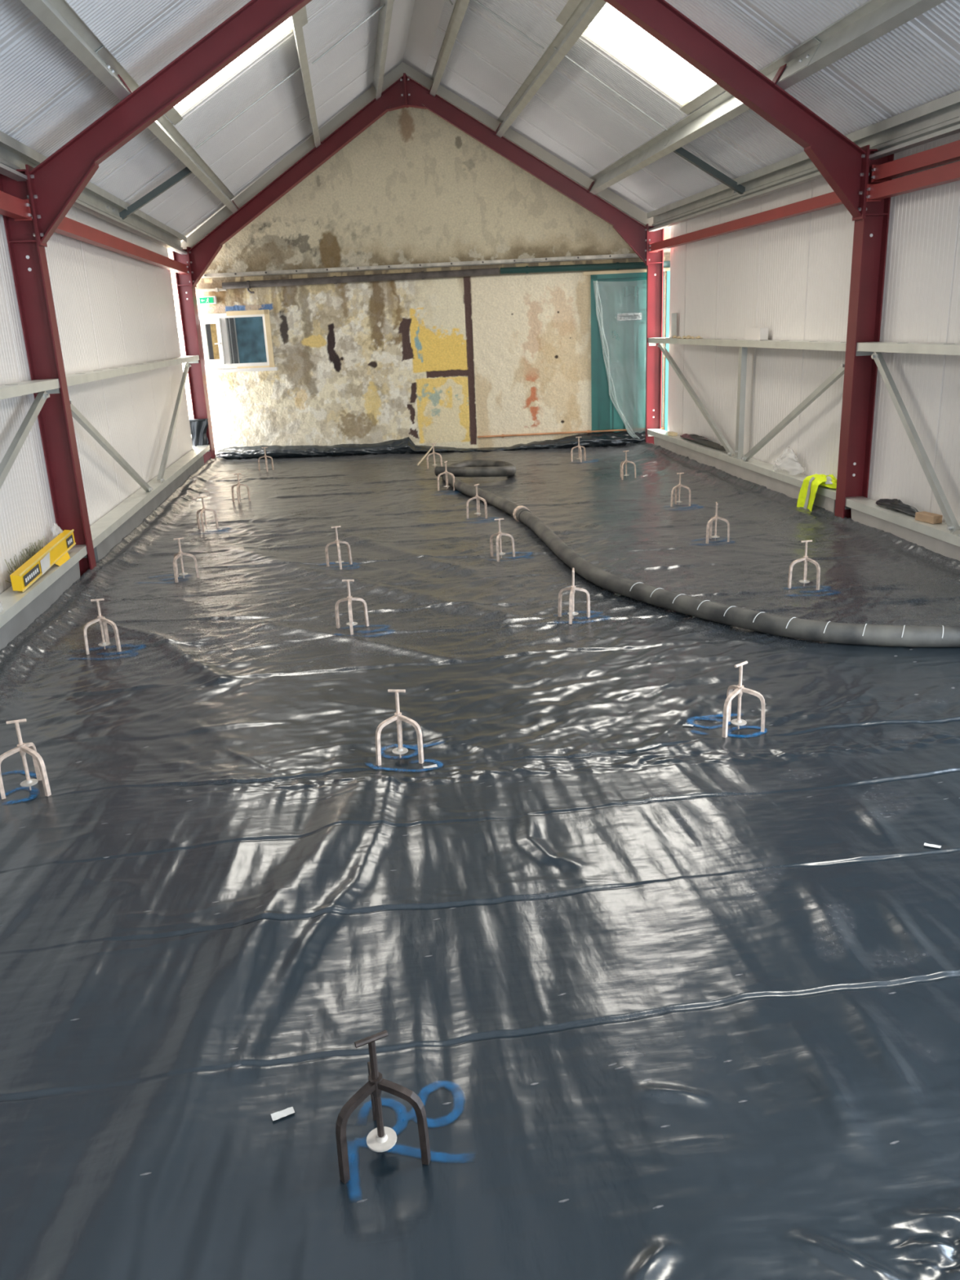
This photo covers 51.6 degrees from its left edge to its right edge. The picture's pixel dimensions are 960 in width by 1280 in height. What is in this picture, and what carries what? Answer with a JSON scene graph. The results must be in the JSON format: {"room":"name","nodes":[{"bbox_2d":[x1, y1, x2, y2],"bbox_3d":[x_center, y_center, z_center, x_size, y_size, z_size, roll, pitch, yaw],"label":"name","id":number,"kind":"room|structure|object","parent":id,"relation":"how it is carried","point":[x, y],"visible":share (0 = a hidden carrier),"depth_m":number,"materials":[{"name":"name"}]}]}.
{"room":"building under construction","nodes":[
{"label":"building under construction","id":0,"kind":"room"},
{"bbox_2d":[0,205,192,594],"bbox_3d":[-2.663,-1.178,5.037,0.060,2.530,14.000,-4,18,-6],"label":"wall","id":1,"kind":"structure","parent":0,"point":[113,309],"depth_m":7.76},
{"bbox_2d":[0,455,204,650],"bbox_3d":[-2.453,-0.119,5.443,0.020,0.210,13.390,-4,18,-6],"label":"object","id":2,"kind":"structure","parent":1,"relation":"attached to","point":[28,615],"depth_m":6.24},
{"bbox_2d":[168,105,671,453],"bbox_3d":[-0.588,-4.373,11.739,6.700,4.383,0.020,-1,18,4],"label":"wall","id":3,"kind":"structure","parent":0,"point":[454,361],"depth_m":11.87,"materials":[{"name":"paint"}]},
{"bbox_2d":[196,296,217,304],"bbox_3d":[-3.328,-4.097,11.972,0.290,0.087,0.062,-1,18,4],"label":"exit sign","id":4,"kind":"object","parent":3,"relation":"attached to","point":[202,300],"visible":0.95,"depth_m":11.94,"materials":[{"name":"green plastic"}]},
{"bbox_2d":[195,287,226,292],"bbox_3d":[-3.262,-4.209,11.939,0.430,0.048,0.052,-1,18,4],"label":"pipe","id":5,"kind":"object","parent":3,"relation":"attached to","point":[216,290],"visible":0.89,"depth_m":11.93,"materials":[{"name":"plastic"}]},
{"bbox_2d":[176,309,278,373],"bbox_3d":[-3.119,-3.683,12.246,1.450,0.850,0.395,-1,18,4],"label":"window","id":6,"kind":"structure","parent":3,"relation":"in","point":[241,340],"depth_m":12.16,"materials":[{"name":"white plastic"}]},
{"bbox_2d":[181,62,405,248],"bbox_3d":[-2.188,-5.415,11.327,2.810,1.999,0.055,-1,18,4],"label":"trim","id":7,"kind":"structure","parent":3,"relation":"attached to","point":[395,74],"depth_m":11.31,"materials":[{"name":"grey metal"}]},
{"bbox_2d":[222,267,499,293],"bbox_3d":[-1.425,-4.256,11.776,3.320,0.163,0.099,-1,18,4],"label":"pipe","id":8,"kind":"object","parent":3,"relation":"attached to","point":[248,285],"visible":1,"depth_m":11.73,"materials":[{"name":"grey metal"}]},
{"bbox_2d":[200,253,639,278],"bbox_3d":[-0.767,-4.410,11.697,5.650,0.045,0.062,-1,18,4],"label":"strip","id":9,"kind":"object","parent":3,"relation":"attached to","point":[633,255],"visible":0.9,"depth_m":11.68,"materials":[{"name":"grey metal"}]},
{"bbox_2d":[404,63,653,226],"bbox_3d":[0.614,-5.471,11.122,2.810,1.999,0.055,-1,18,4],"label":"trim","id":10,"kind":"structure","parent":3,"relation":"attached to","point":[610,197],"depth_m":11.12,"materials":[{"name":"grey metal"}]},
{"bbox_2d":[477,426,664,438],"bbox_3d":[1.136,-2.546,12.180,2.340,0.058,0.048,-1,18,4],"label":"copper pipe","id":11,"kind":"object","parent":3,"relation":"attached to","point":[662,428],"visible":0.91,"depth_m":12.18,"materials":[{"name":"metal"}]},
{"bbox_2d":[500,260,670,274],"bbox_3d":[1.221,-4.346,11.571,1.970,0.095,0.097,-1,18,4],"label":"pipe","id":12,"kind":"object","parent":3,"relation":"attached to","point":[617,265],"visible":0.97,"depth_m":11.55,"materials":[{"name":"metal"}]},
{"bbox_2d":[583,267,669,432],"bbox_3d":[1.753,-3.362,11.925,1.000,2.035,0.100,-1,18,4],"label":"door","id":13,"kind":"structure","parent":3,"relation":"in","point":[618,297],"depth_m":11.89,"materials":[{"name":"teal paint"}]},
{"bbox_2d":[663,271,670,431],"bbox_3d":[2.246,-3.339,11.842,0.065,2.000,0.070,-1,18,4],"label":"trim","id":14,"kind":"structure","parent":3,"relation":"attached to","point":[668,273],"depth_m":11.77,"materials":[{"name":"teal paint"}]},
{"bbox_2d":[0,430,959,1279],"bbox_3d":[0.148,-0.546,6.712,7.000,0.461,15.400,-4,18,-6],"label":"floor","id":15,"kind":"structure","parent":0,"point":[660,997],"depth_m":2.74,"materials":[{"name":"plastic"}]},
{"bbox_2d":[0,718,51,799],"bbox_3d":[-1.591,0.398,3.463,0.171,0.271,0.154,-5,18,-6],"label":"tripod","id":16,"kind":"object","parent":15,"relation":"on","point":[23,748],"visible":1,"depth_m":3.43,"materials":[{"name":"metal"}]},
{"bbox_2d":[83,598,121,654],"bbox_3d":[-1.907,-0.083,5.013,0.172,0.271,0.153,-4,19,-6],"label":"tripod","id":17,"kind":"object","parent":15,"relation":"on","point":[102,620],"visible":1,"depth_m":4.97,"materials":[{"name":"metal"}]},
{"bbox_2d":[173,537,199,582],"bbox_3d":[-1.918,-0.526,6.419,0.159,0.271,0.170,-4,18,-6],"label":"tripod","id":18,"kind":"object","parent":15,"relation":"on","point":[176,556],"visible":1,"depth_m":6.41,"materials":[{"name":"metal"}]},
{"bbox_2d":[196,496,218,532],"bbox_3d":[-2.243,-1.026,8.034,0.150,0.274,0.172,9,21,32],"label":"tripod","id":19,"kind":"object","parent":15,"relation":"on","point":[203,509],"visible":1,"depth_m":8.03,"materials":[{"name":"metal"}]},
{"bbox_2d":[231,473,250,503],"bbox_3d":[-2.250,-1.420,9.278,0.171,0.271,0.156,-4,19,-6],"label":"tripod","id":20,"kind":"object","parent":15,"relation":"on","point":[238,484],"visible":1,"depth_m":9.30,"materials":[{"name":"metal"}]},
{"bbox_2d":[257,447,274,471],"bbox_3d":[-2.445,-2.054,11.279,0.169,0.271,0.161,-4,18,-6],"label":"tripod","id":21,"kind":"object","parent":15,"relation":"on","point":[265,456],"visible":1,"depth_m":11.31,"materials":[{"name":"metal"}]},
{"bbox_2d":[271,1106,294,1120],"bbox_3d":[-0.397,0.954,1.999,0.045,0.003,0.020,-10,19,-22],"label":"scrap","id":22,"kind":"object","parent":15,"relation":"on","point":[275,1116],"visible":1,"depth_m":2.00,"materials":[{"name":"white paper"}]},
{"bbox_2d":[324,525,352,569],"bbox_3d":[-0.941,-0.612,6.541,0.171,0.271,0.156,-5,16,-6],"label":"tripod","id":23,"kind":"object","parent":15,"relation":"on","point":[336,541],"visible":1,"depth_m":6.57,"materials":[{"name":"metal"}]},
{"bbox_2d":[334,579,368,635],"bbox_3d":[-0.672,-0.178,5.150,0.172,0.271,0.152,-5,18,-6],"label":"tripod","id":24,"kind":"object","parent":15,"relation":"on","point":[348,598],"visible":1,"depth_m":5.18,"materials":[{"name":"metal"}]},
{"bbox_2d":[335,1030,431,1184],"bbox_3d":[-0.190,0.845,1.868,0.171,0.271,0.157,-5,19,-6],"label":"tripod","id":25,"kind":"object","parent":15,"relation":"on","point":[380,1139],"visible":1,"depth_m":1.83,"materials":[{"name":"metal"}]},
{"bbox_2d":[375,688,423,765],"bbox_3d":[-0.299,0.301,3.604,0.171,0.271,0.154,-4,18,-6],"label":"tripod","id":26,"kind":"object","parent":15,"relation":"on","point":[398,717],"visible":1,"depth_m":3.56,"materials":[{"name":"metal"}]},
{"bbox_2d":[172,72,663,463],"bbox_3d":[-0.738,-4.218,11.548,5.732,4.207,0.188,-1,18,4],"label":"frame","id":27,"kind":"object","parent":15,"relation":"on","point":[406,92],"visible":0.91,"depth_m":11.30,"materials":[{"name":"red paint"}]},
{"bbox_2d":[65,355,199,386],"bbox_3d":[-3.081,-2.494,9.112,0.150,0.091,6.042,-4,18,-6],"label":"rail","id":28,"kind":"object","parent":27,"relation":"attached to","point":[97,375],"visible":0.74,"depth_m":8.01,"materials":[{"name":"metal"}]},
{"bbox_2d":[89,444,210,547],"bbox_3d":[-3.038,-1.484,9.433,0.150,0.090,6.042,-4,18,-6],"label":"rail","id":29,"kind":"object","parent":27,"relation":"attached to","point":[101,529],"visible":0.68,"depth_m":8.33,"materials":[{"name":"metal"}]},
{"bbox_2d":[69,400,152,491],"bbox_3d":[-2.780,-1.426,7.541,0.057,0.947,2.199,-4,18,-6],"label":"brace","id":30,"kind":"object","parent":29,"relation":"attached to","point":[76,414],"visible":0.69,"depth_m":7.35,"materials":[{"name":"metal"}]},
{"bbox_2d":[156,362,191,482],"bbox_3d":[-3.134,-2.295,10.223,0.057,1.007,2.516,-4,18,-6],"label":"brace","id":31,"kind":"object","parent":29,"relation":"attached to","point":[160,477],"visible":1,"depth_m":10.05,"materials":[{"name":"metal"}]},
{"bbox_2d":[189,418,208,447],"bbox_3d":[-3.458,-2.529,12.162,0.284,0.355,0.074,-1,18,4],"label":"bundle","id":32,"kind":"object","parent":27,"relation":"hanging from","point":[198,427],"visible":0.88,"depth_m":12.15,"materials":[{"name":"black plastic"}]},
{"bbox_2d":[647,428,836,499],"bbox_3d":[2.379,-1.754,9.549,0.150,0.090,4.986,-4,18,-6],"label":"rail","id":33,"kind":"object","parent":27,"relation":"attached to","point":[782,474],"visible":0.8,"depth_m":8.89,"materials":[{"name":"metal"}]},
{"bbox_2d":[667,431,677,435],"bbox_3d":[2.160,-2.312,11.122,0.060,0.035,0.140,-6,18,-11],"label":"timber packer","id":34,"kind":"object","parent":33,"relation":"on","point":[671,433],"visible":1,"depth_m":11.06,"materials":[{"name":"beige paint"}]},
{"bbox_2d":[657,343,734,456],"bbox_3d":[2.192,-2.533,10.249,0.057,1.007,2.347,-4,18,-6],"label":"brace","id":35,"kind":"object","parent":33,"relation":"attached to","point":[717,431],"visible":0.98,"depth_m":10.10,"materials":[{"name":"metal"}]},
{"bbox_2d":[680,433,726,451],"bbox_3d":[2.296,-2.056,10.216,0.086,0.077,1.488,-4,18,-6],"label":"scrap","id":36,"kind":"object","parent":33,"relation":"on","point":[700,439],"visible":0.96,"depth_m":10.14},
{"bbox_2d":[733,346,747,458],"bbox_3d":[2.371,-2.151,9.014,0.072,0.988,0.100,-4,18,-6],"label":"post","id":37,"kind":"object","parent":33,"relation":"on","point":[742,366],"visible":0.88,"depth_m":8.99,"materials":[{"name":"metal"}]},
{"bbox_2d":[741,362,844,461],"bbox_3d":[2.490,-1.792,7.994,0.057,0.936,1.876,-4,18,-6],"label":"brace","id":38,"kind":"object","parent":33,"relation":"attached to","point":[839,372],"visible":0.94,"depth_m":7.84,"materials":[{"name":"metal"}]},
{"bbox_2d":[648,191,843,252],"bbox_3d":[2.263,-3.721,8.925,0.105,0.100,4.869,-4,18,-6],"label":"tie","id":39,"kind":"object","parent":27,"relation":"attached to","point":[830,199],"visible":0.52,"depth_m":8.34,"materials":[{"name":"red metal"}]},
{"bbox_2d":[648,337,846,351],"bbox_3d":[2.336,-2.749,9.232,0.150,0.091,4.986,-4,18,-6],"label":"rail","id":40,"kind":"object","parent":27,"relation":"attached to","point":[791,344],"visible":0.78,"depth_m":8.40,"materials":[{"name":"metal"}]},
{"bbox_2d":[669,312,677,337],"bbox_3d":[2.131,-3.467,10.937,0.060,0.260,0.070,-4,18,-6],"label":"bracket","id":41,"kind":"object","parent":40,"relation":"on","point":[673,331],"visible":0.77,"depth_m":10.90,"materials":[{"name":"grey metal"}]},
{"bbox_2d":[672,335,702,338],"bbox_3d":[2.160,-3.191,10.456,0.125,0.036,0.855,-4,18,-6],"label":"crumbs","id":42,"kind":"object","parent":40,"relation":"on","point":[673,336],"visible":0.94,"depth_m":10.32,"materials":[{"name":"beige paint"}]},
{"bbox_2d":[743,328,768,340],"bbox_3d":[2.401,-2.697,8.742,0.073,0.100,0.520,-4,18,-6],"label":"block","id":43,"kind":"object","parent":40,"relation":"on","point":[751,334],"visible":1,"depth_m":8.73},
{"bbox_2d":[417,439,438,466],"bbox_3d":[-0.604,-2.172,11.470,0.022,0.226,0.636,4,19,20],"label":"leaning stick","id":44,"kind":"object","parent":15,"relation":"on","point":[430,449],"visible":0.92,"depth_m":11.43,"materials":[{"name":"beige wood"}]},
{"bbox_2d":[422,764,437,768],"bbox_3d":[-0.178,0.453,3.544,0.050,0.003,0.022,-6,18,-12],"label":"scrap","id":45,"kind":"object","parent":15,"relation":"on","point":[434,765],"visible":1,"depth_m":3.55,"materials":[{"name":"white paper"}]},
{"bbox_2d":[426,443,442,468],"bbox_3d":[-0.524,-2.037,10.977,0.150,0.275,0.172,-13,20,-30],"label":"tripod","id":46,"kind":"object","parent":15,"relation":"on","point":[433,452],"visible":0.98,"depth_m":10.96,"materials":[{"name":"metal"}]},
{"bbox_2d":[437,461,455,490],"bbox_3d":[-0.330,-1.571,9.470,0.169,0.271,0.161,-4,18,-6],"label":"tripod","id":47,"kind":"object","parent":15,"relation":"on","point":[446,472],"visible":1,"depth_m":9.43,"materials":[{"name":"metal"}]},
{"bbox_2d":[0,0,893,577],"bbox_3d":[-0.063,-2.566,6.312,5.638,4.177,0.189,-5,18,-7],"label":"frame","id":48,"kind":"object","parent":15,"relation":"on","point":[51,188],"visible":0.9,"depth_m":6.20,"materials":[{"name":"red paint"}]},
{"bbox_2d":[0,191,32,221],"bbox_3d":[-2.358,-1.708,3.196,0.105,0.115,5.650,-4,18,-6],"label":"tie","id":49,"kind":"object","parent":48,"relation":"attached to","point":[18,209],"visible":1,"depth_m":5.66,"materials":[{"name":"red metal"}]},
{"bbox_2d":[0,378,60,399],"bbox_3d":[-2.226,-0.453,2.581,0.150,0.091,7.721,-4,18,-6],"label":"rail","id":50,"kind":"object","parent":48,"relation":"attached to","point":[49,385],"visible":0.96,"depth_m":5.66,"materials":[{"name":"metal"}]},
{"bbox_2d":[0,544,87,627],"bbox_3d":[-2.182,0.557,2.902,0.150,0.090,7.721,-4,18,-6],"label":"rail","id":51,"kind":"object","parent":48,"relation":"attached to","point":[11,602],"visible":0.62,"depth_m":5.46,"materials":[{"name":"concrete"}]},
{"bbox_2d":[0,391,49,488],"bbox_3d":[-2.431,-0.624,4.856,0.057,1.017,2.685,-4,18,-6],"label":"brace","id":52,"kind":"object","parent":51,"relation":"on","point":[22,433],"visible":0.9,"depth_m":5.50,"materials":[{"name":"metal"}]},
{"bbox_2d":[4,535,47,583],"bbox_3d":[-2.625,-0.475,5.787,0.043,0.152,0.888,-4,18,-6],"label":"dry grass","id":53,"kind":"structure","parent":51,"relation":"on","point":[33,551],"depth_m":5.74,"materials":[{"name":"beige plant"}]},
{"bbox_2d":[9,528,75,591],"bbox_3d":[-2.539,-0.475,5.831,0.075,0.147,1.083,-4,18,-6],"label":"carton","id":54,"kind":"object","parent":51,"relation":"on","point":[55,552],"visible":1,"depth_m":5.73,"materials":[{"name":"yellow cardboard"}]},
{"bbox_2d":[25,568,38,582],"bbox_3d":[-2.479,-0.359,5.489,0.003,0.022,0.228,3,19,-8],"label":"print","id":55,"kind":"object","parent":54,"relation":"attached to","point":[37,568],"depth_m":5.48},
{"bbox_2d":[0,130,187,254],"bbox_3d":[-2.593,-2.542,4.983,0.075,0.195,13.986,-4,18,-6],"label":"beam","id":56,"kind":"structure","parent":48,"relation":"attached to","point":[94,200],"depth_m":7.74,"materials":[{"name":"metal"}]},
{"bbox_2d":[119,164,197,219],"bbox_3d":[-2.777,-3.851,8.537,0.746,0.479,0.067,-6,18,-12],"label":"strut","id":57,"kind":"object","parent":56,"relation":"attached to","point":[185,171],"visible":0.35,"depth_m":8.52,"materials":[{"name":"grey metal"}]},
{"bbox_2d":[54,216,188,275],"bbox_3d":[-3.093,-3.461,8.806,0.105,0.115,5.911,-4,18,-6],"label":"tie","id":58,"kind":"object","parent":48,"relation":"attached to","point":[70,228],"visible":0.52,"depth_m":8.07,"materials":[{"name":"red metal"}]},
{"bbox_2d":[20,0,239,213],"bbox_3d":[-1.964,-2.966,4.885,0.103,0.193,13.896,-4,18,-6],"label":"roof purlin","id":59,"kind":"structure","parent":48,"relation":"attached to","point":[57,15],"depth_m":5.42,"materials":[{"name":"metal"}]},
{"bbox_2d":[290,10,322,147],"bbox_3d":[-0.982,-3.621,4.707,0.103,0.193,13.704,-4,18,-6],"label":"roof purlin","id":60,"kind":"structure","parent":48,"relation":"attached to","point":[296,23],"depth_m":7.95,"materials":[{"name":"metal"}]},
{"bbox_2d":[195,66,300,149],"bbox_3d":[-1.889,-4.394,8.167,0.968,0.620,0.014,-4,18,-6],"label":"rod","id":61,"kind":"object","parent":60,"relation":"attached to","point":[299,68],"visible":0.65,"depth_m":8.16,"materials":[{"name":"metal"}]},
{"bbox_2d":[372,0,393,100],"bbox_3d":[-0.295,-4.080,4.583,0.103,0.193,13.570,-4,18,-6],"label":"roof purlin","id":62,"kind":"structure","parent":48,"relation":"attached to","point":[385,12],"depth_m":9.07,"materials":[{"name":"metal"}]},
{"bbox_2d":[311,4,385,64],"bbox_3d":[-1.070,-5.006,8.178,0.678,0.430,0.014,-1,18,4],"label":"rod","id":63,"kind":"object","parent":62,"relation":"attached to","point":[383,5],"visible":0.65,"depth_m":8.18,"materials":[{"name":"metal"}]},
{"bbox_2d":[427,0,470,97],"bbox_3d":[0.302,-4.110,4.598,0.103,0.193,13.468,-4,18,-6],"label":"roof purlin","id":64,"kind":"structure","parent":48,"relation":"attached to","point":[460,6],"depth_m":9.13,"materials":[{"name":"metal"}]},
{"bbox_2d":[473,0,543,49],"bbox_3d":[0.186,-5.008,8.015,0.668,0.430,0.014,-4,18,-6],"label":"rod","id":65,"kind":"object","parent":64,"relation":"attached to","point":[476,1],"visible":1,"depth_m":8.02,"materials":[{"name":"metal"}]},
{"bbox_2d":[493,0,606,137],"bbox_3d":[1.026,-3.720,4.744,0.103,0.193,13.334,-4,18,-6],"label":"roof purlin","id":66,"kind":"structure","parent":48,"relation":"attached to","point":[586,11],"depth_m":8.12,"materials":[{"name":"metal"}]},
{"bbox_2d":[553,47,667,130],"bbox_3d":[1.080,-4.510,8.129,0.968,0.620,0.014,-5,18,-8],"label":"rod","id":67,"kind":"object","parent":66,"relation":"attached to","point":[555,48],"visible":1,"depth_m":8.13,"materials":[{"name":"metal"}]},
{"bbox_2d":[586,0,946,195],"bbox_3d":[2.060,-3.161,4.953,0.103,0.193,13.142,-4,18,-6],"label":"roof purlin","id":68,"kind":"structure","parent":48,"relation":"attached to","point":[873,19],"depth_m":6.05,"materials":[{"name":"metal"}]},
{"bbox_2d":[647,90,959,231],"bbox_3d":[2.728,-2.796,5.059,0.075,0.195,12.962,-4,18,-6],"label":"beam","id":69,"kind":"structure","parent":48,"relation":"attached to","point":[939,118],"depth_m":7.33,"materials":[{"name":"metal"}]},
{"bbox_2d":[664,141,745,198],"bbox_3d":[1.960,-4.060,8.555,0.739,0.479,0.064,-3,18,-3],"label":"strut","id":70,"kind":"object","parent":69,"relation":"attached to","point":[682,153],"visible":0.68,"depth_m":8.54,"materials":[{"name":"grey metal"}]},
{"bbox_2d":[844,496,959,546],"bbox_3d":[2.899,-0.495,5.586,0.150,0.090,3.367,-4,18,-6],"label":"rail","id":71,"kind":"object","parent":48,"relation":"attached to","point":[866,505],"visible":0.97,"depth_m":6.42,"materials":[{"name":"metal"}]},
{"bbox_2d":[875,498,918,515],"bbox_3d":[2.778,-0.898,6.578,0.087,0.071,0.563,-4,18,-6],"label":"scrap","id":72,"kind":"object","parent":71,"relation":"on","point":[895,504],"visible":0.94,"depth_m":6.55,"materials":[{"name":"black plastic"}]},
{"bbox_2d":[871,351,959,533],"bbox_3d":[2.718,-1.275,6.240,0.057,1.028,1.130,-4,18,-6],"label":"brace","id":73,"kind":"object","parent":71,"relation":"attached to","point":[953,525],"visible":0.98,"depth_m":6.20,"materials":[{"name":"metal"}]},
{"bbox_2d":[915,511,942,524],"bbox_3d":[2.813,-0.767,6.221,0.070,0.050,0.160,-8,18,-17],"label":"block","id":74,"kind":"object","parent":71,"relation":"on","point":[926,517],"visible":1,"depth_m":6.18,"materials":[{"name":"brown wood"}]},
{"bbox_2d":[855,342,959,355],"bbox_3d":[2.856,-1.514,5.262,0.150,0.091,3.367,-4,18,-6],"label":"rail","id":75,"kind":"object","parent":48,"relation":"attached to","point":[863,348],"visible":0.97,"depth_m":6.18,"materials":[{"name":"metal"}]},
{"bbox_2d":[866,160,959,201],"bbox_3d":[2.767,-2.469,5.027,0.105,0.105,3.096,-4,18,-6],"label":"tie","id":76,"kind":"object","parent":48,"relation":"attached to","point":[950,172],"visible":1,"depth_m":5.96,"materials":[{"name":"red metal"}]},
{"bbox_2d":[871,139,959,182],"bbox_3d":[2.787,-2.580,4.994,0.105,0.105,3.096,-4,18,-6],"label":"tie","id":77,"kind":"object","parent":48,"relation":"attached to","point":[950,152],"visible":0.97,"depth_m":5.97,"materials":[{"name":"red metal"}]},
{"bbox_2d":[466,484,487,519],"bbox_3d":[-0.035,-1.131,8.061,0.166,0.271,0.166,-4,17,-6],"label":"tripod","id":78,"kind":"object","parent":15,"relation":"on","point":[477,497],"visible":1,"depth_m":8.03,"materials":[{"name":"metal"}]},
{"bbox_2d":[489,518,515,561],"bbox_3d":[0.133,-0.669,6.587,0.172,0.275,0.150,2,18,15],"label":"tripod","id":79,"kind":"object","parent":15,"relation":"on","point":[500,534],"visible":1,"depth_m":6.61,"materials":[{"name":"metal"}]},
{"bbox_2d":[557,567,590,624],"bbox_3d":[0.500,-0.237,5.169,0.161,0.271,0.169,-3,17,-6],"label":"tripod","id":80,"kind":"object","parent":15,"relation":"on","point":[571,613],"visible":1,"depth_m":5.18,"materials":[{"name":"metal"}]},
{"bbox_2d":[570,436,586,462],"bbox_3d":[1.080,-2.113,10.987,0.149,0.274,0.172,5,19,22],"label":"tripod","id":81,"kind":"object","parent":15,"relation":"on","point":[579,446],"visible":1,"depth_m":10.99,"materials":[{"name":"metal"}]},
{"bbox_2d":[620,450,635,479],"bbox_3d":[1.443,-1.719,9.710,0.161,0.271,0.169,-6,19,-6],"label":"tripod","id":82,"kind":"object","parent":15,"relation":"on","point":[622,464],"visible":1,"depth_m":9.69,"materials":[{"name":"metal"}]},
{"bbox_2d":[670,472,690,506],"bbox_3d":[1.641,-1.247,8.192,0.172,0.274,0.149,-4,18,-6],"label":"tripod","id":83,"kind":"object","parent":15,"relation":"on","point":[679,485],"visible":1,"depth_m":8.15,"materials":[{"name":"metal"}]},
{"bbox_2d":[435,459,959,647],"bbox_3d":[0.820,-0.883,7.384,1.570,0.169,7.329,-9,19,-21],"label":"hose","id":84,"kind":"object","parent":15,"relation":"on","point":[913,636],"visible":0.94,"depth_m":5.07,"materials":[{"name":"rubber"}]},
{"bbox_2d":[705,502,729,543],"bbox_3d":[1.625,-0.818,6.852,0.172,0.271,0.152,-4,19,-6],"label":"tripod","id":85,"kind":"object","parent":15,"relation":"on","point":[709,525],"visible":1,"depth_m":6.81,"materials":[{"name":"metal"}]},
{"bbox_2d":[721,661,764,737],"bbox_3d":[0.973,0.207,3.727,0.171,0.271,0.156,-5,19,-6],"label":"tripod","id":86,"kind":"object","parent":15,"relation":"on","point":[738,691],"visible":1,"depth_m":3.69,"materials":[{"name":"metal"}]},
{"bbox_2d":[787,539,820,590],"bbox_3d":[1.815,-0.428,5.592,0.152,0.271,0.172,-5,19,-6],"label":"tripod","id":87,"kind":"object","parent":15,"relation":"on","point":[805,558],"visible":1,"depth_m":5.57,"materials":[{"name":"metal"}]},
{"bbox_2d":[796,473,836,511],"bbox_3d":[2.605,-1.077,7.585,0.208,0.387,0.496,-4,18,-6],"label":"safety vest","id":88,"kind":"object","parent":15,"relation":"on","point":[810,485],"visible":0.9,"depth_m":7.55,"materials":[{"name":"yellow fabric"}]},
{"bbox_2d":[924,843,941,848],"bbox_3d":[1.312,0.596,2.876,0.045,0.004,0.018,9,21,32],"label":"scrap","id":89,"kind":"object","parent":15,"relation":"on","point":[925,844],"visible":1,"depth_m":2.88,"materials":[{"name":"white paper"}]},
{"bbox_2d":[0,0,959,253],"bbox_3d":[-0.027,-3.659,5.188,5.840,1.899,15.000,-4,18,-6],"label":"ceiling","id":90,"kind":"structure","parent":0,"point":[48,96],"depth_m":7.69,"materials":[{"name":"metal"}]},
{"bbox_2d":[667,132,959,525],"bbox_3d":[2.961,-1.528,5.375,0.060,2.530,12.550,-4,18,-6],"label":"wall","id":91,"kind":"structure","parent":0,"point":[790,277],"depth_m":7.70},
{"bbox_2d":[653,436,959,560],"bbox_3d":[2.582,-1.042,7.662,0.020,0.210,8.490,-4,18,-6],"label":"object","id":92,"kind":"structure","parent":91,"relation":"attached to","point":[945,548],"depth_m":7.58,"materials":[{"name":"grey concrete"}]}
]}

